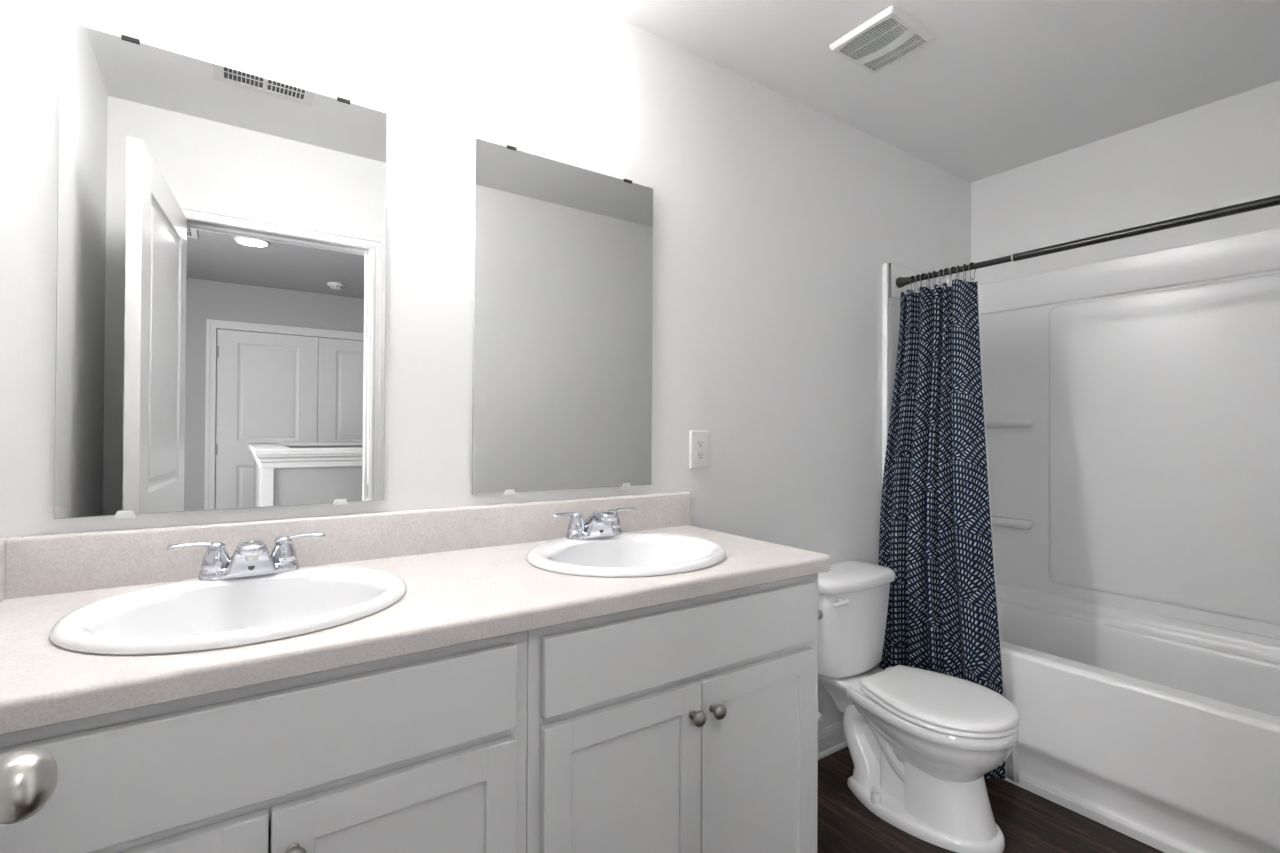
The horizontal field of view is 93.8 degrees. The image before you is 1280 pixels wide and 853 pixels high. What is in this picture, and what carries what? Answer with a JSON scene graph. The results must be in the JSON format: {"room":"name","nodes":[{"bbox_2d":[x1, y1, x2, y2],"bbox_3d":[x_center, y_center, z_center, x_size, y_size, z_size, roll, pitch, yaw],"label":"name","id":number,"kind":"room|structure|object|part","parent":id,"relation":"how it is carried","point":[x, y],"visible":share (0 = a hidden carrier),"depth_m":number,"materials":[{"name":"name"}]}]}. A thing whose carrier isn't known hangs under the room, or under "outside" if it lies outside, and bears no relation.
{"room":"bathroom","nodes":[
{"label":"bathroom","id":0,"kind":"room"},
{"bbox_2d":[0,749,57,824],"bbox_3d":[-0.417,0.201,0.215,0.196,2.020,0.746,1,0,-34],"label":"door knob","id":1,"kind":"object","parent":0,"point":[28,777],"depth_m":0.51,"materials":[{"name":"metal"}]},
{"bbox_2d":[0,0,970,730],"bbox_3d":[0.168,0.018,1.984,3.618,2.440,0.100,1,0,-34],"label":"wall","id":2,"kind":"structure","parent":0,"point":[777,220],"depth_m":1.72,"materials":[{"name":"paint"}]},
{"bbox_2d":[54,20,386,518],"bbox_3d":[-0.822,-0.281,1.236,0.556,0.910,0.016,1,0,-34],"label":"wall mirror","id":3,"kind":"object","parent":2,"relation":"attached to","point":[221,287],"visible":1,"depth_m":1.20,"materials":[{"name":"clear glass"}]},
{"bbox_2d":[6,492,690,598],"bbox_3d":[-0.473,0.253,1.471,1.520,0.104,0.019,1,0,-34],"label":"backsplash","id":4,"kind":"structure","parent":2,"relation":"attached to","point":[40,565],"depth_m":1.30,"materials":[{"name":"stone"}]},
{"bbox_2d":[472,137,652,494],"bbox_3d":[-0.193,-0.276,1.667,0.554,0.910,0.016,1,0,-34],"label":"wall mirror","id":5,"kind":"object","parent":2,"relation":"attached to","point":[563,280],"visible":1,"depth_m":1.64,"materials":[{"name":"clear glass"}]},
{"bbox_2d":[689,431,708,468],"bbox_3d":[0.193,0.075,1.935,0.080,0.123,0.009,1,0,-34],"label":"outlet","id":6,"kind":"object","parent":2,"relation":"attached to","point":[698,440],"visible":1,"depth_m":1.93,"materials":[{"name":"white plastic"}]},
{"bbox_2d":[696,452,703,459],"bbox_3d":[0.194,0.094,1.933,0.032,0.025,0.004,1,0,-34],"label":"socket","id":7,"kind":"object","parent":6,"relation":"attached to","point":[699,455],"depth_m":1.93,"materials":[{"name":"white plastic"}]},
{"bbox_2d":[696,440,703,447],"bbox_3d":[0.195,0.055,1.933,0.032,0.025,0.004,1,0,-34],"label":"socket","id":8,"kind":"object","parent":6,"relation":"attached to","point":[699,443],"depth_m":1.93,"materials":[{"name":"white plastic"}]},
{"bbox_2d":[818,712,823,721],"bbox_3d":[0.639,0.984,2.194,0.068,0.215,0.078,1,0,-34],"label":"supply valve","id":9,"kind":"object","parent":2,"relation":"attached to","point":[820,716],"visible":0.15,"depth_m":2.17,"materials":[{"name":"white plastic"}]},
{"bbox_2d":[818,720,847,759],"bbox_3d":[0.573,1.196,2.183,1.056,0.091,0.024,1,0,-34],"label":"baseboard","id":10,"kind":"structure","parent":2,"relation":"attached to","point":[831,739],"depth_m":2.29,"materials":[{"name":"paint"}]},
{"bbox_2d":[579,0,1279,182],"bbox_3d":[0.596,-1.244,1.377,3.618,0.080,1.590,1,0,-34],"label":"ceiling","id":11,"kind":"structure","parent":0,"point":[1001,86],"depth_m":1.96,"materials":[{"name":"paint"}]},
{"bbox_2d":[829,5,936,73],"bbox_3d":[0.753,-1.191,1.861,0.236,0.016,0.224,1,0,-34],"label":"ceiling vent","id":12,"kind":"object","parent":11,"relation":"in","point":[890,36],"visible":1,"depth_m":1.84,"materials":[{"name":"plastic"}]},
{"bbox_2d":[817,746,1164,852],"bbox_3d":[0.568,1.266,1.381,3.618,0.060,1.540,1,0,-34],"label":"floor","id":13,"kind":"structure","parent":0,"point":[1029,822],"depth_m":1.85,"materials":[{"name":"brown wood"}]},
{"bbox_2d":[0,631,527,852],"bbox_3d":[-0.647,0.783,1.006,0.768,0.888,0.582,1,0,-34],"label":"vanity cabinet","id":14,"kind":"object","parent":13,"relation":"on","point":[425,751],"visible":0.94,"depth_m":0.83,"materials":[{"name":"paint"}]},
{"bbox_3d":[-0.646,0.811,0.706,0.349,0.590,0.019,1,0,-34],"label":"cabinet door","id":15,"kind":"part","parent":14,"relation":"part of","materials":[{"name":"paint"}]},
{"bbox_3d":[-0.463,0.575,0.801,0.031,0.031,0.034,1,0,-34],"label":"knob","id":16,"kind":"part","parent":14,"relation":"part of","materials":[{"name":"grey metal"}]},
{"bbox_3d":[-0.356,0.815,0.904,0.349,0.590,0.019,1,0,-34],"label":"cabinet door","id":17,"kind":"part","parent":14,"relation":"part of","materials":[{"name":"paint"}]},
{"bbox_2d":[0,492,830,734],"bbox_3d":[-0.336,0.271,1.234,1.561,0.141,0.564,1,0,-34],"label":"countertop","id":18,"kind":"structure","parent":14,"relation":"on","point":[466,572],"depth_m":1.09,"materials":[{"name":"laminate"}]},
{"bbox_2d":[49,566,406,654],"bbox_3d":[-0.654,0.371,1.008,0.488,0.176,0.444,1,0,-34],"label":"sink","id":19,"kind":"object","parent":18,"relation":"in","point":[191,614],"visible":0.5,"depth_m":1.04,"materials":[{"name":"white ceramic"}]},
{"bbox_2d":[166,533,325,580],"bbox_3d":[-0.737,0.248,1.135,0.257,0.072,0.115,1,0,-34],"label":"faucet","id":20,"kind":"object","parent":18,"relation":"on","point":[252,557],"visible":1,"depth_m":1.12,"materials":[{"name":"silver metal"}]},
{"bbox_3d":[-0.826,0.223,1.105,0.077,0.018,0.017,1,-1,-43],"label":"lever","id":21,"kind":"part","parent":20,"relation":"part of","materials":[{"name":"silver metal"}]},
{"bbox_3d":[-0.799,0.251,1.129,0.054,0.067,0.054,1,0,-34],"label":"handle","id":22,"kind":"part","parent":20,"relation":"part of","materials":[{"name":"silver metal"}]},
{"bbox_3d":[-0.754,0.278,1.160,0.164,0.014,0.052,1,0,-34],"label":"plate","id":23,"kind":"part","parent":20,"relation":"part of","materials":[{"name":"silver metal"}]},
{"bbox_3d":[-0.736,0.244,1.133,0.086,0.064,0.111,1,0,-34],"label":"spout","id":24,"kind":"part","parent":20,"relation":"part of","materials":[{"name":"silver metal"}]},
{"bbox_3d":[-0.709,0.252,1.191,0.054,0.067,0.054,1,0,-34],"label":"handle","id":25,"kind":"part","parent":20,"relation":"part of","materials":[{"name":"silver metal"}]},
{"bbox_3d":[-0.677,0.225,1.207,0.077,0.018,0.017,1,0,-26],"label":"lever","id":26,"kind":"part","parent":20,"relation":"part of","materials":[{"name":"silver metal"}]},
{"bbox_2d":[552,507,636,539],"bbox_3d":[-0.103,0.255,1.568,0.257,0.072,0.115,1,0,-34],"label":"faucet","id":27,"kind":"object","parent":18,"relation":"on","point":[602,523],"visible":1,"depth_m":1.55,"materials":[{"name":"silver metal"}]},
{"bbox_3d":[-0.192,0.230,1.539,0.077,0.018,0.017,1,-1,-43],"label":"lever","id":28,"kind":"part","parent":27,"relation":"part of","materials":[{"name":"silver metal"}]},
{"bbox_3d":[-0.166,0.257,1.563,0.054,0.067,0.054,1,0,-34],"label":"handle","id":29,"kind":"part","parent":27,"relation":"part of","materials":[{"name":"silver metal"}]},
{"bbox_3d":[-0.121,0.284,1.594,0.164,0.014,0.052,1,0,-34],"label":"plate","id":30,"kind":"part","parent":27,"relation":"part of","materials":[{"name":"silver metal"}]},
{"bbox_3d":[-0.102,0.251,1.567,0.086,0.064,0.111,1,0,-34],"label":"spout","id":31,"kind":"part","parent":27,"relation":"part of","materials":[{"name":"silver metal"}]},
{"bbox_3d":[-0.076,0.258,1.625,0.054,0.067,0.054,1,0,-34],"label":"handle","id":32,"kind":"part","parent":27,"relation":"part of","materials":[{"name":"silver metal"}]},
{"bbox_3d":[-0.043,0.231,1.641,0.077,0.018,0.017,1,0,-26],"label":"lever","id":33,"kind":"part","parent":27,"relation":"part of","materials":[{"name":"silver metal"}]},
{"bbox_2d":[526,532,726,576],"bbox_3d":[-0.029,0.377,1.436,0.488,0.176,0.444,1,0,-34],"label":"sink","id":34,"kind":"object","parent":18,"relation":"in","point":[627,554],"visible":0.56,"depth_m":1.52,"materials":[{"name":"white ceramic"}]},
{"bbox_2d":[526,573,817,852],"bbox_3d":[-0.016,0.789,1.438,0.760,0.888,0.582,1,0,-34],"label":"vanity cabinet","id":35,"kind":"object","parent":13,"relation":"on","point":[688,725],"visible":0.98,"depth_m":1.20,"materials":[{"name":"paint"}]},
{"bbox_3d":[-0.025,0.818,1.131,0.351,0.590,0.019,1,0,-34],"label":"cabinet door","id":36,"kind":"part","parent":35,"relation":"part of","materials":[{"name":"paint"}]},
{"bbox_3d":[0.121,0.437,1.233,0.702,0.138,0.019,1,0,-34],"label":"drawer","id":37,"kind":"part","parent":35,"relation":"part of","materials":[{"name":"paint"}]},
{"bbox_3d":[0.114,0.581,1.196,0.031,0.031,0.034,1,0,-34],"label":"knob","id":38,"kind":"part","parent":35,"relation":"part of","materials":[{"name":"grey metal"}]},
{"bbox_3d":[0.159,0.582,1.227,0.031,0.031,0.034,1,0,-34],"label":"knob","id":39,"kind":"part","parent":35,"relation":"part of","materials":[{"name":"grey metal"}]},
{"bbox_3d":[0.265,0.821,1.330,0.348,0.590,0.019,1,0,-34],"label":"cabinet door","id":40,"kind":"part","parent":35,"relation":"part of","materials":[{"name":"paint"}]},
{"bbox_2d":[818,610,822,619],"bbox_3d":[0.395,0.479,1.571,0.062,0.036,0.181,1,0,-34],"label":"paper holder","id":41,"kind":"object","parent":35,"relation":"attached to","point":[820,614],"visible":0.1,"depth_m":1.51,"materials":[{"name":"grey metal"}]},
{"bbox_2d":[818,560,1019,852],"bbox_3d":[0.883,0.880,1.986,0.405,0.724,0.661,1,0,-34],"label":"toilet","id":42,"kind":"object","parent":13,"relation":"on","point":[922,744],"visible":0.98,"depth_m":1.88,"materials":[{"name":"ceramic"}]},
{"bbox_3d":[0.670,0.593,2.014,0.079,0.024,0.039,1,0,-34],"label":"flush lever","id":43,"kind":"part","parent":42,"relation":"part of","materials":[{"name":"plastic"}]},
{"bbox_3d":[0.751,0.724,2.182,0.380,0.308,0.184,1,0,-34],"label":"tank","id":44,"kind":"part","parent":42,"relation":"part of","materials":[{"name":"ceramic"}]},
{"bbox_3d":[0.755,0.544,2.179,0.405,0.050,0.199,1,0,-34],"label":"tank lid","id":45,"kind":"part","parent":42,"relation":"part of","materials":[{"name":"ceramic"}]},
{"bbox_3d":[0.949,0.850,1.890,0.369,0.023,0.430,1,0,-34],"label":"lid","id":46,"kind":"part","parent":42,"relation":"part of","materials":[{"name":"plastic"}]},
{"bbox_3d":[0.950,0.873,1.888,0.367,0.014,0.422,1,0,-34],"label":"seat","id":47,"kind":"part","parent":42,"relation":"part of","materials":[{"name":"plastic"}]},
{"bbox_2d":[998,601,1279,852],"bbox_3d":[1.713,1.019,2.106,0.700,0.456,1.434,1,0,-34],"label":"bathtub","id":48,"kind":"object","parent":13,"relation":"on","point":[1165,744],"visible":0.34,"depth_m":1.88,"materials":[{"name":"plastic"}]},
{"bbox_2d":[971,80,1279,284],"bbox_3d":[2.054,0.031,2.342,0.100,2.440,1.440,1,0,-34],"label":"wall","id":49,"kind":"structure","parent":0,"point":[1225,152],"depth_m":2.37,"materials":[{"name":"paint"}]},
{"bbox_2d":[882,228,1279,663],"bbox_3d":[1.712,0.284,2.107,0.722,1.927,1.438,1,0,-34],"label":"tub surround","id":50,"kind":"object","parent":49,"relation":"attached to","point":[1132,403],"visible":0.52,"depth_m":2.34,"materials":[{"name":"plastic"}]},
{"bbox_2d":[985,418,1034,427],"bbox_3d":[1.653,-0.015,2.746,0.065,0.042,0.260,1,0,-34],"label":"corner shelf","id":51,"kind":"object","parent":50,"relation":"attached to","point":[989,422],"depth_m":2.69,"materials":[{"name":"plastic"}]},
{"bbox_2d":[991,516,1033,529],"bbox_3d":[1.651,0.436,2.743,0.065,0.042,0.260,1,0,-34],"label":"corner shelf","id":52,"kind":"object","parent":50,"relation":"attached to","point":[998,522],"depth_m":2.69,"materials":[{"name":"plastic"}]},
{"bbox_2d":[896,195,1279,287],"bbox_3d":[1.465,-0.602,1.941,0.045,0.045,1.359,1,0,-34],"label":"shower curtain rod","id":53,"kind":"object","parent":50,"relation":"attached to","point":[1272,201],"visible":0.99,"depth_m":1.88,"materials":[{"name":"black metal"}]},
{"bbox_2d":[915,279,1018,782],"bbox_3d":[1.209,0.329,2.289,0.115,1.793,0.489,1,0,-34],"label":"curtain liner","id":54,"kind":"object","parent":53,"relation":"hanging from","point":[1012,762],"visible":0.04,"depth_m":2.10,"materials":[{"name":"plastic"}]},
{"bbox_2d":[969,262,975,279],"bbox_3d":[1.251,-0.584,2.253,0.042,0.069,0.007,0,0,-25],"label":"curtain ring","id":55,"kind":"object","parent":53,"relation":"hanging from","point":[971,262],"visible":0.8,"depth_m":2.25,"materials":[{"name":"metal"}]},
{"label":"curtain ring","id":56,"kind":"object","parent":53,"relation":"hanging from","visible":0},
{"bbox_2d":[879,279,1004,778],"bbox_3d":[1.148,0.329,2.279,0.164,1.773,0.480,1,0,-34],"label":"shower curtain","id":57,"kind":"object","parent":56,"relation":"hanging from","point":[935,535],"visible":0.79,"depth_m":2.27,"materials":[{"name":"fabric"}]},
{"bbox_3d":[1.990,0.076,2.298,0.008,1.200,0.748,1,0,-34],"label":"panel","id":58,"kind":"part","parent":50,"relation":"part of","materials":[{"name":"plastic"}]}
]}

